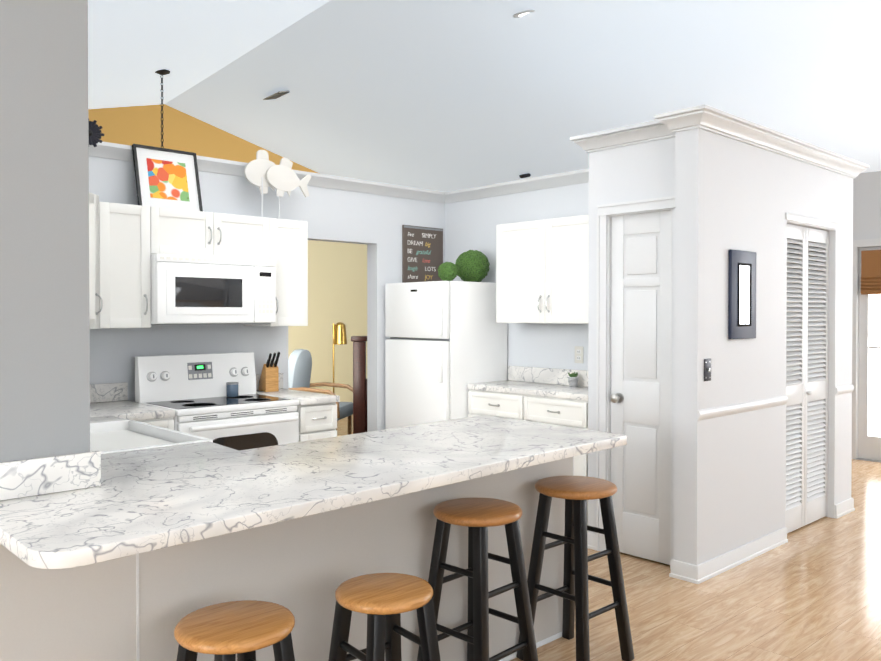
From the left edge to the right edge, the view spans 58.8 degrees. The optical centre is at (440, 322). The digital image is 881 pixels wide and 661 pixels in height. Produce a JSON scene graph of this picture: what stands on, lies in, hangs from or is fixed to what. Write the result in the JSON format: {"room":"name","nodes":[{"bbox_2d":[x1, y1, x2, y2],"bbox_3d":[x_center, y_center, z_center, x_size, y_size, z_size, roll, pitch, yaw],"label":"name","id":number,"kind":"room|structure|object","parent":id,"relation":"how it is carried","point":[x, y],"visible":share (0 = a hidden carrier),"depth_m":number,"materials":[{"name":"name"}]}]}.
{"room":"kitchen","nodes":[
{"label":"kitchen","id":0,"kind":"room"},
{"bbox_2d":[0,0,89,461],"bbox_3d":[-2.902,-0.295,0.622,5.020,3.450,0.120,-1,1,-43],"label":"wall","id":1,"kind":"structure","parent":0,"point":[44,291],"depth_m":2.21,"materials":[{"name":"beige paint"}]},
{"bbox_2d":[88,104,366,402],"bbox_3d":[-4.901,-0.805,8.281,12.620,4.300,0.120,-1,1,-43],"label":"wall","id":2,"kind":"structure","parent":0,"point":[337,282],"depth_m":11.12,"materials":[{"name":"paint"}]},
{"bbox_2d":[89,156,444,431],"bbox_3d":[-1.267,0.169,5.258,3.710,2.420,0.120,-1,1,-43],"label":"wall","id":3,"kind":"structure","parent":0,"point":[374,223],"depth_m":5.31,"materials":[{"name":"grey paint"}]},
{"bbox_2d":[89,141,444,203],"bbox_3d":[-1.247,-1.000,5.136,3.590,0.080,0.066,-1,1,-43],"label":"crown molding","id":4,"kind":"structure","parent":3,"relation":"attached to","point":[109,150],"depth_m":5.49,"materials":[{"name":"white wood"}]},
{"bbox_2d":[402,225,442,282],"bbox_3d":[-0.137,-0.517,6.216,0.420,0.490,0.020,-1,1,-43],"label":"sign","id":5,"kind":"object","parent":3,"relation":"attached to","point":[422,254],"visible":1,"depth_m":6.19,"materials":[{"name":"grey"}]},
{"bbox_2d":[0,457,573,660],"bbox_3d":[-2.041,0.981,1.211,7.062,0.885,0.220,-1,1,-43],"label":"wall","id":6,"kind":"structure","parent":0,"point":[138,607],"depth_m":2.53,"materials":[{"name":"beige paint"}]},
{"bbox_2d":[499,632,561,660],"bbox_3d":[-1.963,1.378,1.127,7.055,0.092,0.018,-1,1,-43],"label":"baseboard","id":7,"kind":"structure","parent":6,"relation":"attached to","point":[539,644],"depth_m":3.39,"materials":[{"name":"white wood"}]},
{"bbox_2d":[88,0,880,191],"bbox_3d":[-0.745,-1.173,6.241,24.000,3.050,24.000,0,1,-38],"label":"ceiling","id":8,"kind":"structure","parent":0,"point":[444,95],"depth_m":6.98,"materials":[{"name":"white paint"}]},
{"bbox_2d":[155,69,169,147],"bbox_3d":[-2.774,-1.523,7.798,0.330,1.967,0.330,-1,1,-43],"label":"light","id":9,"kind":"object","parent":8,"relation":"hanging from","point":[162,72],"visible":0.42,"depth_m":7.78,"materials":[{"name":"brown metal"}]},
{"bbox_2d":[263,90,289,99],"bbox_3d":[-1.765,-2.504,8.594,0.215,0.063,0.400,0,1,-38],"label":"ceiling vent","id":10,"kind":"object","parent":8,"relation":"in","point":[276,95],"visible":0.58,"depth_m":8.53,"materials":[{"name":"silver metal"}]},
{"bbox_2d":[513,9,534,17],"bbox_3d":[0.655,-2.394,6.057,0.190,0.057,0.196,-1,1,-43],"label":"recessed light","id":11,"kind":"object","parent":8,"relation":"in","point":[519,14],"visible":0.69,"depth_m":6.00,"materials":[{"name":"white"}]},
{"bbox_2d":[519,173,530,177],"bbox_3d":[1.035,-1.802,9.570,0.143,0.074,0.140,-1,1,-43],"label":"smoke detector","id":12,"kind":"object","parent":8,"relation":"attached to","point":[525,175],"visible":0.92,"depth_m":9.51,"materials":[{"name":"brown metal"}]},
{"bbox_2d":[445,182,588,379],"bbox_3d":[0.684,0.163,5.804,0.120,2.420,1.760,-1,1,-43],"label":"wall","id":13,"kind":"structure","parent":0,"point":[471,224],"depth_m":5.78,"materials":[{"name":"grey paint"}]},
{"bbox_2d":[445,168,588,203],"bbox_3d":[0.644,-1.006,5.698,0.066,0.080,1.680,-1,1,-43],"label":"crown molding","id":14,"kind":"structure","parent":13,"relation":"attached to","point":[577,176],"depth_m":5.75,"materials":[{"name":"white wood"}]},
{"bbox_2d":[575,346,582,362],"bbox_3d":[0.959,0.222,5.418,0.009,0.116,0.072,-1,1,-43],"label":"duplex electrical outlet","id":15,"kind":"object","parent":13,"relation":"attached to","point":[578,354],"visible":1,"depth_m":5.42,"materials":[{"name":"white plastic"}]},
{"bbox_2d":[337,415,880,660],"bbox_3d":[-0.168,1.430,3.339,13.100,0.060,14.200,-1,1,-43],"label":"floor","id":16,"kind":"structure","parent":0,"point":[810,591],"depth_m":3.88,"materials":[{"name":"brown wood"}]},
{"bbox_2d":[135,352,298,450],"bbox_3d":[-1.290,0.781,4.588,0.760,1.170,0.634,-1,1,-43],"label":"range","id":17,"kind":"object","parent":16,"relation":"on","point":[243,420],"visible":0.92,"depth_m":4.57,"materials":[{"name":"white metal"}]},
{"bbox_2d":[226,382,238,396],"bbox_3d":[-1.287,0.412,4.837,0.074,0.086,0.074,-1,1,-43],"label":"candle jar","id":18,"kind":"object","parent":17,"relation":"on","point":[231,389],"visible":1,"depth_m":4.81,"materials":[{"name":"blue glass"}]},
{"bbox_2d":[174,600,294,660],"bbox_3d":[-0.552,1.108,2.109,0.323,0.618,0.323,1,1,43],"label":"stool","id":19,"kind":"object","parent":16,"relation":"on","point":[244,630],"visible":1,"depth_m":2.07,"materials":[{"name":"brown wood"}]},
{"bbox_2d":[0,192,626,568],"bbox_3d":[-0.398,0.357,4.013,3.905,2.070,2.877,-1,1,-43],"label":"kitchen cabinets","id":20,"kind":"object","parent":16,"relation":"on","point":[138,478],"visible":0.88,"depth_m":3.18,"materials":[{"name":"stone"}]},
{"bbox_2d":[88,118,103,146],"bbox_3d":[-1.909,-0.878,4.106,0.252,0.394,0.110,-1,1,-43],"label":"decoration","id":21,"kind":"object","parent":20,"relation":"on","point":[96,134],"visible":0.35,"depth_m":4.12,"materials":[{"name":"black metal"}]},
{"bbox_2d":[132,144,202,210],"bbox_3d":[-1.622,-0.850,4.659,0.387,0.388,0.115,-1,1,-43],"label":"picture frame","id":22,"kind":"object","parent":20,"relation":"on","point":[166,178],"visible":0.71,"depth_m":4.65,"materials":[{"name":"black wood"}]},
{"bbox_2d":[150,254,275,324],"bbox_3d":[-1.429,-0.191,4.725,0.752,0.394,0.416,-1,1,-43],"label":"microwave","id":23,"kind":"object","parent":20,"relation":"attached to","point":[188,289],"visible":0.96,"depth_m":4.54,"materials":[{"name":"white plastic"}]},
{"bbox_2d":[259,352,279,391],"bbox_3d":[-1.117,0.318,5.130,0.090,0.262,0.172,0,1,-35],"label":"knife block","id":24,"kind":"object","parent":20,"relation":"on","point":[269,380],"visible":1,"depth_m":5.10,"materials":[{"name":"brown wood"}]},
{"bbox_2d":[244,150,310,219],"bbox_3d":[-1.057,-0.886,5.100,0.480,0.452,0.100,-1,1,-43],"label":"decor","id":25,"kind":"object","parent":20,"relation":"on","point":[262,172],"visible":0.98,"depth_m":5.05,"materials":[{"name":"white ceramic"}]},
{"bbox_2d":[567,372,578,386],"bbox_3d":[0.903,0.385,5.326,0.076,0.104,0.076,-1,1,-43],"label":"plant pot","id":26,"kind":"object","parent":20,"relation":"on","point":[573,378],"visible":1,"depth_m":5.30,"materials":[{"name":"ceramic"}]},
{"bbox_2d":[288,349,352,434],"bbox_3d":[-1.261,0.812,8.154,0.639,1.069,0.644,0,1,12],"label":"upholstered chair","id":27,"kind":"object","parent":16,"relation":"on","point":[299,367],"visible":0.58,"depth_m":8.10,"materials":[{"name":"grey fabric"}]},
{"bbox_2d":[333,322,346,392],"bbox_3d":[-1.195,0.665,9.015,0.316,1.345,0.310,-1,1,-43],"label":"brass floor lamp","id":28,"kind":"object","parent":16,"relation":"on","point":[339,333],"visible":0.54,"depth_m":8.96,"materials":[{"name":"gold metal"}]},
{"bbox_2d":[351,336,366,433],"bbox_3d":[-0.024,0.731,8.686,1.750,1.220,2.080,0,1,-1],"label":"bed","id":29,"kind":"object","parent":16,"relation":"on","point":[359,391],"visible":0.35,"depth_m":7.65,"materials":[{"name":"brown wood"}]},
{"bbox_2d":[328,573,440,660],"bbox_3d":[-0.169,1.105,2.359,0.315,0.618,0.315,0,1,-38],"label":"stool","id":30,"kind":"object","parent":16,"relation":"on","point":[382,601],"visible":1,"depth_m":2.33,"materials":[{"name":"brown wood"}]},
{"bbox_2d":[385,281,506,428],"bbox_3d":[0.031,0.537,5.901,0.673,1.670,0.670,-1,1,-43],"label":"refrigerator","id":31,"kind":"object","parent":16,"relation":"on","point":[445,343],"visible":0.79,"depth_m":5.64,"materials":[{"name":"white metal"}]},
{"bbox_2d":[438,262,457,280],"bbox_3d":[0.052,-0.368,5.602,0.147,0.141,0.148,-1,1,-43],"label":"topiary","id":32,"kind":"object","parent":31,"relation":"on","point":[447,271],"visible":0.98,"depth_m":5.55,"materials":[{"name":"green plant"}]},
{"bbox_2d":[455,250,489,281],"bbox_3d":[0.242,-0.426,5.903,0.262,0.252,0.263,-1,1,-43],"label":"topiary","id":33,"kind":"object","parent":31,"relation":"on","point":[472,265],"visible":0.9,"depth_m":5.82,"materials":[{"name":"green plant"}]},
{"bbox_2d":[417,498,537,660],"bbox_3d":[0.136,1.039,2.852,0.366,0.738,0.366,-1,1,-43],"label":"stool","id":34,"kind":"object","parent":16,"relation":"on","point":[477,517],"visible":0.94,"depth_m":2.83,"materials":[{"name":"brown wood"}]},
{"bbox_2d":[516,476,633,660],"bbox_3d":[0.561,1.035,3.253,0.349,0.738,0.349,-1,1,-43],"label":"stool","id":35,"kind":"object","parent":16,"relation":"on","point":[576,493],"visible":0.98,"depth_m":3.23,"materials":[{"name":"brown wood"}]},
{"bbox_2d":[579,120,852,564],"bbox_3d":[1.278,0.114,5.910,2.250,2.515,2.660,-1,1,-43],"label":"wall block","id":36,"kind":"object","parent":16,"relation":"on","point":[727,483],"visible":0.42,"depth_m":4.51,"materials":[{"name":"white paint"}]},
{"bbox_2d":[596,196,674,568],"bbox_3d":[1.185,0.338,4.574,0.120,2.095,0.570,-1,1,-43],"label":"door frame","id":37,"kind":"structure","parent":36,"relation":"attached to","point":[606,213],"depth_m":4.71,"materials":[{"name":"white wood"}]},
{"bbox_2d":[610,210,670,564],"bbox_3d":[1.157,0.368,4.555,0.108,2.012,0.414,-1,1,-43],"label":"pantry door","id":38,"kind":"structure","parent":36,"relation":"attached to","point":[640,398],"depth_m":4.56,"materials":[{"name":"white wood"}]},
{"bbox_2d":[704,358,710,380],"bbox_3d":[1.451,0.255,4.235,0.072,0.120,0.016,-1,1,-43],"label":"switch plate","id":39,"kind":"object","parent":36,"relation":"attached to","point":[707,369],"visible":1,"depth_m":4.23,"materials":[{"name":"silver metal"}]},
{"bbox_2d":[570,104,868,178],"bbox_3d":[1.922,-1.095,5.212,2.414,0.094,0.944,-1,1,-43],"label":"crown molding","id":40,"kind":"structure","parent":36,"relation":"attached to","point":[716,121],"depth_m":4.55,"materials":[{"name":"white wood"}]},
{"bbox_2d":[587,498,854,583],"bbox_3d":[1.929,1.333,5.232,2.286,0.092,0.798,-1,1,-43],"label":"baseboard","id":41,"kind":"structure","parent":36,"relation":"attached to","point":[708,569],"depth_m":4.48,"materials":[{"name":"white wood"}]},
{"bbox_2d":[728,249,755,338],"bbox_3d":[1.742,-0.161,4.495,0.310,0.505,0.030,-1,1,-43],"label":"mirror","id":42,"kind":"object","parent":36,"relation":"attached to","point":[742,295],"visible":1,"depth_m":4.47,"materials":[{"name":"blue paint"}]},
{"bbox_2d":[697,384,853,420],"bbox_3d":[2.194,0.487,4.941,2.250,0.060,0.016,-1,1,-43],"label":"trim","id":43,"kind":"structure","parent":36,"relation":"attached to","point":[714,412],"depth_m":4.55,"materials":[{"name":"white wood"}]},
{"bbox_2d":[785,224,828,532],"bbox_3d":[2.448,0.363,5.246,0.804,2.008,0.068,-1,1,-43],"label":"louvered bifold door","id":44,"kind":"structure","parent":36,"relation":"attached to","point":[806,404],"depth_m":5.27,"materials":[{"name":"white wood"}]},
{"bbox_2d":[785,212,838,518],"bbox_3d":[2.440,0.341,5.254,0.860,2.075,0.132,-1,1,-43],"label":"door frame","id":45,"kind":"structure","parent":36,"relation":"attached to","point":[794,219],"depth_m":5.50,"materials":[{"name":"white wood"}]},
{"bbox_2d":[853,171,880,440],"bbox_3d":[4.386,-0.797,7.536,0.120,4.300,13.700,-1,1,-43],"label":"wall","id":46,"kind":"structure","parent":0,"point":[866,205],"depth_m":7.66,"materials":[{"name":"light grey paint"}]},
{"bbox_2d":[852,238,880,458],"bbox_3d":[4.469,0.269,7.447,0.138,2.170,1.040,-1,1,-43],"label":"door frame","id":47,"kind":"structure","parent":46,"relation":"attached to","point":[864,243],"depth_m":7.74,"materials":[{"name":"white wood"}]},
{"bbox_2d":[856,247,880,461],"bbox_3d":[4.466,0.308,7.445,0.135,2.092,0.890,-1,1,-43],"label":"patio door","id":48,"kind":"structure","parent":46,"relation":"in","point":[869,410],"depth_m":7.69,"materials":[{"name":"white"}]},
{"bbox_2d":[861,250,880,294],"bbox_3d":[4.428,-0.490,7.401,0.046,0.430,0.824,-1,1,-43],"label":"window shade","id":49,"kind":"object","parent":46,"relation":"attached to","point":[870,271],"visible":0.9,"depth_m":7.63,"materials":[{"name":"brown fabric"}]}
]}

